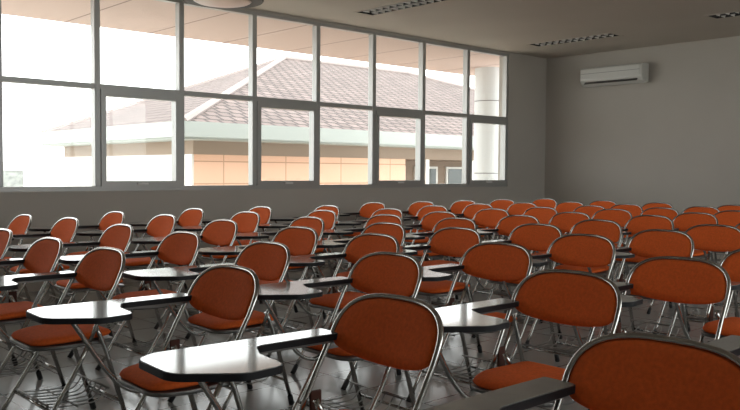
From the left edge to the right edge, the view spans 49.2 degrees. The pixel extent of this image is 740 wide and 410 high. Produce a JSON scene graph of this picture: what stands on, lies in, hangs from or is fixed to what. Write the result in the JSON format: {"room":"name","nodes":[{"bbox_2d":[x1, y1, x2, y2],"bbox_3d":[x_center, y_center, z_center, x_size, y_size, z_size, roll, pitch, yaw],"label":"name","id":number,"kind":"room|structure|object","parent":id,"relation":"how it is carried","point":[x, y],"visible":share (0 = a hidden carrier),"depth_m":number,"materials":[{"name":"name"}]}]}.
{"room":"classroom","nodes":[
{"label":"classroom","id":0,"kind":"room"},
{"bbox_2d":[0,8,546,294],"bbox_3d":[-2.215,-0.755,9.159,14.330,3.160,0.200,-2,3,-42],"label":"wall","id":1,"kind":"structure","parent":0,"point":[527,74],"depth_m":10.38,"materials":[{"name":"grey paint"}]},
{"bbox_2d":[1,0,498,75],"bbox_3d":[-2.704,-2.450,10.282,38.000,0.150,2.230,-2,3,-42],"label":"eave","id":2,"kind":"object","parent":1,"relation":"attached to","point":[144,16],"visible":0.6,"depth_m":11.12},
{"bbox_2d":[0,0,508,191],"bbox_3d":[-2.135,-1.236,9.118,11.806,2.135,0.135,-2,3,-42],"label":"window","id":3,"kind":"structure","parent":1,"relation":"in","point":[99,92],"depth_m":9.83,"materials":[{"name":"grey metal"}]},
{"bbox_2d":[0,250,739,409],"bbox_3d":[1.613,1.079,5.037,14.330,0.120,11.570,-2,3,-42],"label":"floor","id":4,"kind":"structure","parent":0,"point":[271,393],"depth_m":5.13,"materials":[{"name":"tile"}]},
{"bbox_2d":[0,228,17,365],"bbox_3d":[-2.605,0.579,4.924,0.755,0.842,0.544,-2,3,-42],"label":"chair","id":5,"kind":"object","parent":4,"relation":"on","point":[6,235],"visible":0.89,"depth_m":4.99,"materials":[{"name":"orange fabric"}]},
{"bbox_2d":[0,214,31,301],"bbox_3d":[-3.191,0.507,6.614,0.755,0.842,0.544,-2,3,-41],"label":"chair","id":6,"kind":"object","parent":4,"relation":"on","point":[20,224],"visible":0.48,"depth_m":6.75,"materials":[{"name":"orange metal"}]},
{"bbox_2d":[0,290,21,301],"bbox_3d":[-3.092,0.746,6.681,0.292,0.068,0.380,-2,3,-41],"label":"basket","id":7,"kind":"object","parent":6,"relation":"on","point":[7,298],"depth_m":6.71,"materials":[{"name":"silver metal"}]},
{"bbox_2d":[0,237,68,391],"bbox_3d":[-2.054,0.608,4.293,0.755,0.842,0.544,-2,3,-41],"label":"chair","id":8,"kind":"object","parent":4,"relation":"on","point":[43,256],"visible":0.87,"depth_m":4.40,"materials":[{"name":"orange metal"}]},
{"bbox_2d":[0,351,47,374],"bbox_3d":[-1.955,0.848,4.361,0.292,0.068,0.380,-2,3,-41],"label":"basket","id":9,"kind":"object","parent":8,"relation":"on","point":[41,356],"depth_m":4.36,"materials":[{"name":"silver metal"}]},
{"bbox_2d":[1,217,78,306],"bbox_3d":[-2.660,0.526,6.211,0.755,0.842,0.544,-2,3,-42],"label":"chair","id":10,"kind":"object","parent":4,"relation":"on","point":[65,229],"visible":0.47,"depth_m":6.36,"materials":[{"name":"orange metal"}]},
{"bbox_2d":[40,295,68,306],"bbox_3d":[-2.562,0.766,6.281,0.292,0.068,0.380,-2,3,-42],"label":"basket","id":11,"kind":"object","parent":10,"relation":"on","point":[53,296],"depth_m":6.40,"materials":[{"name":"silver metal"}]},
{"bbox_2d":[0,247,126,409],"bbox_3d":[-1.544,0.635,3.721,0.755,0.842,0.544,-2,3,-43],"label":"chair","id":12,"kind":"object","parent":4,"relation":"on","point":[101,268],"visible":0.96,"depth_m":3.79,"materials":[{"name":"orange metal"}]},
{"bbox_2d":[17,373,108,407],"bbox_3d":[-1.446,0.874,3.791,0.292,0.068,0.380,-2,3,-43],"label":"basket","id":13,"kind":"object","parent":12,"relation":"on","point":[36,402],"depth_m":3.78,"materials":[{"name":"silver metal"}]},
{"bbox_2d":[8,224,137,357],"bbox_3d":[-2.018,0.561,5.467,0.755,0.842,0.544,-2,3,-41],"label":"chair","id":14,"kind":"object","parent":4,"relation":"on","point":[119,236],"visible":0.46,"depth_m":5.58,"materials":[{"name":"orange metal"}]},
{"bbox_2d":[99,322,118,328],"bbox_3d":[-1.918,0.801,5.534,0.292,0.068,0.380,-2,3,-41],"label":"basket","id":15,"kind":"object","parent":14,"relation":"on","point":[114,322],"depth_m":5.50,"materials":[{"name":"silver metal"}]},
{"bbox_2d":[29,211,124,302],"bbox_3d":[-2.612,0.486,7.224,0.755,0.842,0.544,-2,3,-41],"label":"chair","id":16,"kind":"object","parent":4,"relation":"on","point":[109,219],"visible":0.27,"depth_m":7.40,"materials":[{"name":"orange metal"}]},
{"bbox_2d":[76,214,178,313],"bbox_3d":[-2.037,0.509,6.760,0.755,0.842,0.544,-2,3,-42],"label":"chair","id":17,"kind":"object","parent":4,"relation":"on","point":[162,225],"visible":0.51,"depth_m":6.83,"materials":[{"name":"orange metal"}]},
{"bbox_2d":[59,231,200,370],"bbox_3d":[-1.421,0.592,4.800,0.755,0.842,0.544,-2,3,-42],"label":"chair","id":18,"kind":"object","parent":4,"relation":"on","point":[179,247],"visible":0.62,"depth_m":4.92,"materials":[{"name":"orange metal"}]},
{"bbox_2d":[115,330,187,353],"bbox_3d":[-1.322,0.832,4.869,0.292,0.068,0.380,-2,3,-42],"label":"basket","id":19,"kind":"object","parent":18,"relation":"on","point":[123,346],"depth_m":4.86,"materials":[{"name":"silver metal"}]},
{"bbox_2d":[26,264,258,409],"bbox_3d":[-0.824,0.668,3.010,0.755,0.842,0.544,-2,3,-41],"label":"chair","id":20,"kind":"object","parent":4,"relation":"on","point":[224,291],"visible":0.81,"depth_m":3.06,"materials":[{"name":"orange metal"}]},
{"bbox_2d":[123,208,203,290],"bbox_3d":[-2.043,0.461,7.936,0.755,0.842,0.544,-2,3,-41],"label":"chair","id":21,"kind":"object","parent":4,"relation":"on","point":[192,216],"visible":0.36,"depth_m":8.06,"materials":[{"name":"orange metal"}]},
{"bbox_2d":[131,219,237,338],"bbox_3d":[-1.407,0.540,6.082,0.755,0.842,0.544,-2,3,-43],"label":"chair","id":22,"kind":"object","parent":4,"relation":"on","point":[220,232],"visible":0.37,"depth_m":6.20,"materials":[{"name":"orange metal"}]},
{"bbox_2d":[174,307,202,314],"bbox_3d":[-1.309,0.780,6.152,0.292,0.068,0.380,-2,3,-43],"label":"basket","id":23,"kind":"object","parent":22,"relation":"on","point":[191,312],"depth_m":6.11,"materials":[{"name":"silver metal"}]},
{"bbox_2d":[123,241,293,409],"bbox_3d":[-0.817,0.623,4.127,0.755,0.842,0.544,-2,3,-41],"label":"chair","id":24,"kind":"object","parent":4,"relation":"on","point":[270,260],"visible":0.66,"depth_m":4.16,"materials":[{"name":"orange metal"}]},
{"bbox_2d":[238,377,267,384],"bbox_3d":[-0.717,0.863,4.194,0.292,0.068,0.380,-2,3,-41],"label":"basket","id":25,"kind":"object","parent":24,"relation":"on","point":[249,383],"depth_m":4.08,"materials":[{"name":"silver metal"}]},
{"bbox_2d":[174,211,261,302],"bbox_3d":[-1.413,0.489,7.360,0.755,0.842,0.544,-2,3,-43],"label":"chair","id":26,"kind":"object","parent":4,"relation":"on","point":[247,221],"visible":0.48,"depth_m":7.44,"materials":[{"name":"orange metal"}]},
{"bbox_2d":[202,206,271,262],"bbox_3d":[-1.440,0.443,8.499,0.755,0.842,0.544,-2,3,-41],"label":"chair","id":27,"kind":"object","parent":4,"relation":"on","point":[265,213],"visible":0.32,"depth_m":8.56,"materials":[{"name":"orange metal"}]},
{"bbox_2d":[198,226,317,357],"bbox_3d":[-0.752,0.575,5.335,0.755,0.842,0.544,-2,3,-43],"label":"chair","id":28,"kind":"object","parent":4,"relation":"on","point":[300,240],"visible":0.39,"depth_m":5.42,"materials":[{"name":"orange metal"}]},
{"bbox_2d":[254,316,306,335],"bbox_3d":[-0.655,0.815,5.406,0.292,0.068,0.380,-2,3,-43],"label":"basket","id":29,"kind":"object","parent":28,"relation":"on","point":[267,330],"depth_m":5.40,"materials":[{"name":"silver metal"}]},
{"bbox_2d":[235,216,325,323],"bbox_3d":[-0.780,0.524,6.582,0.755,0.842,0.544,-2,3,-42],"label":"chair","id":30,"kind":"object","parent":4,"relation":"on","point":[316,223],"visible":0.44,"depth_m":6.62,"materials":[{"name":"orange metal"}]},
{"bbox_2d":[269,299,309,303],"bbox_3d":[-0.680,0.764,6.650,0.292,0.068,0.380,-2,3,-42],"label":"basket","id":31,"kind":"object","parent":30,"relation":"on","point":[276,301],"depth_m":6.56,"materials":[{"name":"silver metal"}]},
{"bbox_2d":[139,293,443,409],"bbox_3d":[-0.202,0.703,2.259,0.755,0.842,0.544,-2,3,-40],"label":"chair","id":32,"kind":"object","parent":4,"relation":"on","point":[390,330],"visible":1,"depth_m":2.35,"materials":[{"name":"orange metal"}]},
{"bbox_2d":[258,210,336,301],"bbox_3d":[-0.731,0.476,7.800,0.755,0.842,0.544,-2,3,-42],"label":"chair","id":33,"kind":"object","parent":4,"relation":"on","point":[329,217],"visible":0.41,"depth_m":7.84,"materials":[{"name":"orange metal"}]},
{"bbox_2d":[290,273,328,280],"bbox_3d":[-0.632,0.715,7.870,0.292,0.068,0.380,-2,3,-42],"label":"basket","id":34,"kind":"object","parent":33,"relation":"on","point":[307,273],"depth_m":7.96,"materials":[{"name":"silver metal"}]},
{"bbox_2d":[270,205,339,276],"bbox_3d":[-0.742,0.430,8.921,0.755,0.842,0.544,-2,3,-41],"label":"chair","id":35,"kind":"object","parent":4,"relation":"on","point":[335,209],"visible":0.23,"depth_m":8.98,"materials":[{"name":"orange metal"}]},
{"bbox_2d":[257,252,422,409],"bbox_3d":[-0.176,0.650,3.575,0.755,0.842,0.544,-2,3,-41],"label":"chair","id":36,"kind":"object","parent":4,"relation":"on","point":[395,273],"visible":0.62,"depth_m":3.71,"materials":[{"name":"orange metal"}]},
{"bbox_2d":[307,381,405,409],"bbox_3d":[-0.076,0.890,3.643,0.292,0.068,0.380,-2,3,-41],"label":"basket","id":37,"kind":"object","parent":36,"relation":"on","point":[360,385],"depth_m":3.70,"materials":[{"name":"silver metal"}]},
{"bbox_2d":[284,233,400,389],"bbox_3d":[-0.233,0.602,4.747,0.755,0.842,0.544,-2,3,-42],"label":"chair","id":38,"kind":"object","parent":4,"relation":"on","point":[361,245],"visible":0.5,"depth_m":4.88,"materials":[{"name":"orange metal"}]},
{"bbox_2d":[310,222,405,328],"bbox_3d":[-0.149,0.558,5.861,0.755,0.842,0.544,-2,3,-41],"label":"chair","id":39,"kind":"object","parent":4,"relation":"on","point":[396,230],"visible":0.28,"depth_m":5.99,"materials":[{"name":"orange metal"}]},
{"bbox_2d":[333,202,385,269],"bbox_3d":[-0.215,0.394,9.916,0.755,0.842,0.544,-2,3,-42],"label":"chair","id":40,"kind":"object","parent":4,"relation":"on","point":[366,211],"visible":0.34,"depth_m":10.11,"materials":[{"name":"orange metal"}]},
{"bbox_2d":[322,214,402,293],"bbox_3d":[-0.119,0.510,7.044,0.755,0.842,0.544,-2,3,-43],"label":"chair","id":41,"kind":"object","parent":4,"relation":"on","point":[391,218],"visible":0.23,"depth_m":7.18,"materials":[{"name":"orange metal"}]},
{"bbox_2d":[334,208,402,270],"bbox_3d":[-0.065,0.462,8.258,0.755,0.842,0.544,-2,3,-43],"label":"chair","id":42,"kind":"object","parent":4,"relation":"on","point":[393,211],"visible":0.19,"depth_m":8.38,"materials":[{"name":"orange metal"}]},
{"bbox_2d":[402,201,433,259],"bbox_3d":[0.434,0.379,10.391,0.755,0.842,0.544,-2,3,-43],"label":"chair","id":43,"kind":"object","parent":4,"relation":"on","point":[414,207],"visible":0.25,"depth_m":10.63,"materials":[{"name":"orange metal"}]},
{"bbox_2d":[403,205,447,273],"bbox_3d":[0.478,0.431,9.105,0.755,0.842,0.544,-2,3,-43],"label":"chair","id":44,"kind":"object","parent":4,"relation":"on","point":[423,211],"visible":0.38,"depth_m":9.31,"materials":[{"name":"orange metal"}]},
{"bbox_2d":[403,211,457,299],"bbox_3d":[0.425,0.489,7.654,0.755,0.842,0.544,-2,3,-42],"label":"chair","id":45,"kind":"object","parent":4,"relation":"on","point":[431,219],"visible":0.3,"depth_m":7.87,"materials":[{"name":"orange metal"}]},
{"bbox_2d":[399,227,481,363],"bbox_3d":[0.336,0.581,5.370,0.755,0.842,0.544,-2,3,-41],"label":"chair","id":46,"kind":"object","parent":4,"relation":"on","point":[448,241],"visible":0.48,"depth_m":5.48,"materials":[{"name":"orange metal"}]},
{"bbox_2d":[405,217,476,307],"bbox_3d":[0.466,0.532,6.596,0.755,0.842,0.544,-2,3,-42],"label":"chair","id":47,"kind":"object","parent":4,"relation":"on","point":[451,221],"visible":0.34,"depth_m":6.73,"materials":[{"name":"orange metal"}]},
{"bbox_2d":[419,294,467,304],"bbox_3d":[0.565,0.772,6.665,0.292,0.068,0.380,-2,3,-42],"label":"basket","id":48,"kind":"object","parent":47,"relation":"on","point":[425,300],"depth_m":6.62,"materials":[{"name":"silver metal"}]},
{"bbox_2d":[430,200,475,261],"bbox_3d":[1.040,0.362,10.914,0.755,0.842,0.544,-2,3,-42],"label":"chair","id":49,"kind":"object","parent":4,"relation":"on","point":[457,207],"visible":0.2,"depth_m":11.15,"materials":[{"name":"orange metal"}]},
{"bbox_2d":[445,203,492,260],"bbox_3d":[1.090,0.408,9.774,0.755,0.842,0.544,-2,3,-43],"label":"chair","id":50,"kind":"object","parent":4,"relation":"on","point":[469,211],"visible":0.27,"depth_m":10.00,"materials":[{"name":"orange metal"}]},
{"bbox_2d":[406,242,532,402],"bbox_3d":[0.434,0.630,4.168,0.755,0.842,0.544,-2,3,-42],"label":"chair","id":51,"kind":"object","parent":4,"relation":"on","point":[498,261],"visible":0.53,"depth_m":4.31,"materials":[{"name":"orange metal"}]},
{"bbox_2d":[427,354,505,382],"bbox_3d":[0.533,0.870,4.237,0.292,0.068,0.380,-2,3,-42],"label":"basket","id":52,"kind":"object","parent":51,"relation":"on","point":[438,372],"depth_m":4.26,"materials":[{"name":"silver metal"}]},
{"bbox_2d":[450,208,508,291],"bbox_3d":[1.047,0.464,8.395,0.755,0.842,0.544,-2,3,-43],"label":"chair","id":53,"kind":"object","parent":4,"relation":"on","point":[489,217],"visible":0.27,"depth_m":8.59,"materials":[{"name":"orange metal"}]},
{"bbox_2d":[477,199,514,239],"bbox_3d":[1.656,0.345,11.445,0.755,0.842,0.544,-2,3,-43],"label":"chair","id":54,"kind":"object","parent":4,"relation":"on","point":[504,204],"visible":0.24,"depth_m":11.63,"materials":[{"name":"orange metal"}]},
{"bbox_2d":[468,215,539,302],"bbox_3d":[1.089,0.516,7.099,0.755,0.842,0.544,-2,3,-42],"label":"chair","id":55,"kind":"object","parent":4,"relation":"on","point":[506,225],"visible":0.3,"depth_m":7.31,"materials":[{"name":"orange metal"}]},
{"bbox_2d":[477,285,513,295],"bbox_3d":[1.189,0.756,7.168,0.292,0.068,0.380,-2,3,-42],"label":"basket","id":56,"kind":"object","parent":55,"relation":"on","point":[497,293],"depth_m":7.15,"materials":[{"name":"silver metal"}]},
{"bbox_2d":[485,202,537,267],"bbox_3d":[1.727,0.393,10.262,0.755,0.842,0.544,-2,3,-43],"label":"chair","id":57,"kind":"object","parent":4,"relation":"on","point":[519,208],"visible":0.15,"depth_m":10.48,"materials":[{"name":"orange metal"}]},
{"bbox_2d":[472,223,562,348],"bbox_3d":[0.990,0.567,5.839,0.755,0.842,0.544,-2,3,-42],"label":"chair","id":58,"kind":"object","parent":4,"relation":"on","point":[532,236],"visible":0.39,"depth_m":6.00,"materials":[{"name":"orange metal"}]},
{"bbox_2d":[516,315,543,323],"bbox_3d":[1.089,0.806,5.909,0.292,0.068,0.380,-2,3,-42],"label":"basket","id":59,"kind":"object","parent":58,"relation":"on","point":[520,320],"depth_m":5.75,"materials":[{"name":"silver metal"}]},
{"bbox_2d":[494,207,557,271],"bbox_3d":[1.668,0.448,8.903,0.755,0.842,0.544,-2,3,-42],"label":"chair","id":60,"kind":"object","parent":4,"relation":"on","point":[543,214],"visible":0.23,"depth_m":9.05,"materials":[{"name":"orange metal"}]},
{"bbox_2d":[435,269,621,409],"bbox_3d":[0.506,0.681,2.919,0.755,0.842,0.544,-2,3,-42],"label":"chair","id":61,"kind":"object","parent":4,"relation":"on","point":[562,296],"visible":0.79,"depth_m":3.04,"materials":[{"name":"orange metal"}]},
{"bbox_2d":[532,198,556,207],"bbox_3d":[2.370,0.328,11.983,0.755,0.842,0.544,-2,3,-42],"label":"chair","id":62,"kind":"object","parent":4,"relation":"on","point":[543,202],"visible":0.2,"depth_m":12.16,"materials":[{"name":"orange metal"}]},
{"bbox_2d":[502,233,615,363],"bbox_3d":[1.063,0.608,4.827,0.755,0.842,0.544,-2,3,-42],"label":"chair","id":63,"kind":"object","parent":4,"relation":"on","point":[580,250],"visible":0.49,"depth_m":4.99,"materials":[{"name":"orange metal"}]},
{"bbox_2d":[522,332,592,355],"bbox_3d":[1.163,0.848,4.896,0.292,0.068,0.380,-2,3,-42],"label":"basket","id":64,"kind":"object","parent":63,"relation":"on","point":[550,349],"depth_m":4.90,"materials":[{"name":"silver metal"}]},
{"bbox_2d":[533,212,590,272],"bbox_3d":[1.715,0.495,7.741,0.755,0.842,0.544,-2,3,-42],"label":"chair","id":65,"kind":"object","parent":4,"relation":"on","point":[564,221],"visible":0.29,"depth_m":7.95,"materials":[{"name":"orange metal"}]},
{"bbox_2d":[554,201,583,233],"bbox_3d":[2.439,0.382,10.670,0.755,0.842,0.544,-2,3,-43],"label":"chair","id":66,"kind":"object","parent":4,"relation":"on","point":[568,206],"visible":0.16,"depth_m":10.89,"materials":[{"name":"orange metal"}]},
{"bbox_2d":[536,219,621,330],"bbox_3d":[1.612,0.546,6.448,0.755,0.842,0.544,-2,3,-42],"label":"chair","id":67,"kind":"object","parent":4,"relation":"on","point":[612,230],"visible":0.28,"depth_m":6.54,"materials":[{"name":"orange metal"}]},
{"bbox_2d":[555,205,604,265],"bbox_3d":[2.362,0.431,9.432,0.755,0.842,0.544,-2,3,-41],"label":"chair","id":68,"kind":"object","parent":4,"relation":"on","point":[590,210],"visible":0.17,"depth_m":9.63,"materials":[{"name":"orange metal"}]},
{"bbox_2d":[423,332,739,409],"bbox_3d":[0.407,0.732,1.651,0.755,0.842,0.544,-2,3,-42],"label":"chair","id":69,"kind":"object","parent":4,"relation":"on","point":[627,370],"visible":1,"depth_m":1.85,"materials":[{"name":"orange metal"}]},
{"bbox_2d":[567,209,631,278],"bbox_3d":[2.366,0.468,8.513,0.755,0.842,0.544,-2,3,-43],"label":"chair","id":70,"kind":"object","parent":4,"relation":"on","point":[621,216],"visible":0.34,"depth_m":8.65,"materials":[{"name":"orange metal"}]},
{"bbox_2d":[589,200,616,208],"bbox_3d":[3.058,0.360,11.306,0.755,0.842,0.544,-2,3,-43],"label":"chair","id":71,"kind":"object","parent":4,"relation":"on","point":[606,204],"visible":0.16,"depth_m":11.49,"materials":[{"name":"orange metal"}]},
{"bbox_2d":[610,204,642,274],"bbox_3d":[2.978,0.412,10.002,0.755,0.842,0.544,-2,3,-42],"label":"chair","id":72,"kind":"object","parent":4,"relation":"on","point":[635,210],"visible":0.17,"depth_m":10.12,"materials":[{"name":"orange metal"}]},
{"bbox_2d":[587,229,693,338],"bbox_3d":[1.719,0.594,5.296,0.755,0.842,0.544,-2,3,-41],"label":"chair","id":73,"kind":"object","parent":4,"relation":"on","point":[649,243],"visible":0.44,"depth_m":5.46,"materials":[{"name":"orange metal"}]},
{"bbox_2d":[607,319,681,336],"bbox_3d":[1.819,0.833,5.363,0.292,0.068,0.380,-2,3,-41],"label":"basket","id":74,"kind":"object","parent":73,"relation":"on","point":[632,320],"depth_m":5.44,"materials":[{"name":"silver metal"}]},
{"bbox_2d":[607,215,673,313],"bbox_3d":[2.326,0.519,7.251,0.755,0.842,0.544,-2,3,-42],"label":"chair","id":75,"kind":"object","parent":4,"relation":"on","point":[636,224],"visible":0.37,"depth_m":7.42,"materials":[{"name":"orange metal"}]},
{"bbox_2d":[623,202,673,264],"bbox_3d":[3.594,0.391,10.633,0.755,0.842,0.544,-2,3,-42],"label":"chair","id":76,"kind":"object","parent":4,"relation":"on","point":[652,204],"visible":0.15,"depth_m":10.85,"materials":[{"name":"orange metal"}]},
{"bbox_2d":[622,207,678,273],"bbox_3d":[3.033,0.454,8.970,0.755,0.842,0.544,-2,3,-42],"label":"chair","id":77,"kind":"object","parent":4,"relation":"on","point":[670,213],"visible":0.17,"depth_m":9.15,"materials":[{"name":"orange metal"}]},
{"bbox_2d":[572,256,730,347],"bbox_3d":[1.143,0.664,3.452,0.755,0.842,0.544,-2,3,-43],"label":"chair","id":78,"kind":"object","parent":4,"relation":"on","point":[687,280],"visible":0.47,"depth_m":3.62,"materials":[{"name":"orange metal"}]},
{"bbox_2d":[672,212,717,260],"bbox_3d":[2.963,0.500,7.815,0.755,0.842,0.544,-2,3,-41],"label":"chair","id":79,"kind":"object","parent":4,"relation":"on","point":[684,221],"visible":0.33,"depth_m":8.00,"materials":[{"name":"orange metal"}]},
{"bbox_2d":[652,224,739,333],"bbox_3d":[2.329,0.574,5.888,0.755,0.842,0.544,-2,3,-42],"label":"chair","id":80,"kind":"object","parent":4,"relation":"on","point":[706,237],"visible":0.34,"depth_m":6.04,"materials":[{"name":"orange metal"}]},
{"bbox_2d":[666,306,733,321],"bbox_3d":[2.428,0.814,5.957,0.292,0.068,0.380,-2,3,-42],"label":"basket","id":81,"kind":"object","parent":80,"relation":"on","point":[693,319],"depth_m":5.97,"materials":[{"name":"silver metal"}]},
{"bbox_2d":[677,206,719,262],"bbox_3d":[3.694,0.440,9.432,0.755,0.842,0.544,-2,3,-43],"label":"chair","id":82,"kind":"object","parent":4,"relation":"on","point":[703,209],"visible":0.09,"depth_m":9.62,"materials":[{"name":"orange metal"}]},
{"bbox_2d":[674,249,739,342],"bbox_3d":[1.779,0.649,3.942,0.755,0.842,0.544,-2,3,-43],"label":"chair","id":83,"kind":"object","parent":4,"relation":"on","point":[730,262],"visible":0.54,"depth_m":4.08,"materials":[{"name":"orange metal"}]},
{"bbox_2d":[700,210,739,293],"bbox_3d":[3.580,0.483,8.341,0.755,0.842,0.544,-2,3,-41],"label":"chair","id":84,"kind":"object","parent":4,"relation":"on","point":[727,217],"visible":0.15,"depth_m":8.56,"materials":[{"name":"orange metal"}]},
{"bbox_2d":[703,223,739,316],"bbox_3d":[2.963,0.555,6.453,0.755,0.842,0.544,-2,3,-42],"label":"chair","id":85,"kind":"object","parent":4,"relation":"on","point":[732,305],"visible":0.15,"depth_m":6.57,"materials":[{"name":"silver metal"}]},
{"bbox_2d":[718,295,739,306],"bbox_3d":[3.062,0.795,6.523,0.292,0.068,0.380,-2,3,-42],"label":"basket","id":86,"kind":"object","parent":85,"relation":"on","point":[719,304],"depth_m":6.56,"materials":[{"name":"silver metal"}]},
{"bbox_2d":[704,205,739,261],"bbox_3d":[4.302,0.423,9.953,0.755,0.842,0.544,-2,3,-42],"label":"chair","id":87,"kind":"object","parent":4,"relation":"on","point":[723,207],"visible":0.13,"depth_m":10.19,"materials":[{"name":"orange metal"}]},
{"bbox_2d":[706,335,739,355],"bbox_3d":[1.129,0.715,2.195,0.755,0.842,0.544,-2,3,-43],"label":"chair","id":88,"kind":"object","parent":4,"relation":"on","point":[731,343],"visible":0.12,"depth_m":2.43,"materials":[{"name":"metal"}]},
{"bbox_2d":[251,0,739,58],"bbox_3d":[1.635,-2.208,4.904,14.330,0.140,11.570,-2,3,-42],"label":"ceiling","id":89,"kind":"structure","parent":0,"point":[500,25],"depth_m":10.30,"materials":[{"name":"paint"}]},
{"bbox_2d":[183,0,263,8],"bbox_3d":[-1.543,-2.204,8.459,0.860,0.200,0.860,-2,3,-42],"label":"ceiling fitting","id":90,"kind":"object","parent":89,"relation":"attached to","point":[221,4],"visible":1,"depth_m":8.49,"materials":[{"name":"beige plastic"}]},
{"bbox_2d":[353,0,449,15],"bbox_3d":[0.401,-2.370,9.418,0.330,0.098,1.440,-2,3,-42],"label":"light","id":91,"kind":"object","parent":89,"relation":"attached to","point":[408,4],"visible":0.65,"depth_m":9.54,"materials":[{"name":"grey metal"}]},
{"bbox_2d":[526,33,623,46],"bbox_3d":[2.961,-2.448,11.789,0.330,0.098,1.440,-2,3,-42],"label":"light","id":92,"kind":"object","parent":89,"relation":"attached to","point":[605,35],"visible":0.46,"depth_m":11.78,"materials":[{"name":"grey metal"}]},
{"bbox_2d":[704,11,739,19],"bbox_3d":[4.700,-2.344,9.492,0.330,0.098,1.440,-2,3,-42],"label":"light","id":93,"kind":"object","parent":89,"relation":"attached to","point":[734,13],"visible":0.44,"depth_m":9.92,"materials":[{"name":"grey metal"}]},
{"bbox_2d":[544,36,739,258],"bbox_3d":[6.834,-0.716,9.739,0.200,3.160,11.170,-2,3,-42],"label":"wall","id":94,"kind":"structure","parent":0,"point":[673,138],"depth_m":12.33,"materials":[{"name":"grey paint"}]},
{"bbox_2d":[580,63,648,87],"bbox_3d":[3.816,-2.033,12.673,0.234,0.307,1.080,-2,3,-42],"label":"air conditioner","id":95,"kind":"object","parent":94,"relation":"attached to","point":[634,73],"visible":1,"depth_m":12.55,"materials":[{"name":"grey plastic"}]},
{"label":"outside","id":96,"kind":"structure","parent":0,"visible":0},
{"bbox_3d":[-15.720,0.171,31.999,100.000,0.480,51.630,-2,3,-42],"label":"ground","id":97,"kind":"structure","parent":96,"visible":0},
{"bbox_2d":[3,162,24,186],"bbox_3d":[-9.324,-0.244,18.588,2.590,1.520,0.400,-2,3,-42],"label":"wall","id":98,"kind":"structure","parent":97,"relation":"on","point":[13,172],"depth_m":19.15,"materials":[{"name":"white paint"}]},
{"bbox_2d":[35,56,474,185],"bbox_3d":[1.256,-2.269,24.815,20.895,5.210,9.155,-2,3,-42],"label":"building","id":99,"kind":"structure","parent":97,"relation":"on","point":[138,133],"depth_m":18.14,"materials":[{"name":"tile"}]},
{"bbox_2d":[474,67,498,179],"bbox_3d":[2.211,-0.899,15.082,0.546,3.270,0.546,-2,3,-42],"label":"round column","id":100,"kind":"structure","parent":97,"relation":"on","point":[486,101],"depth_m":14.82,"materials":[{"name":"white"}]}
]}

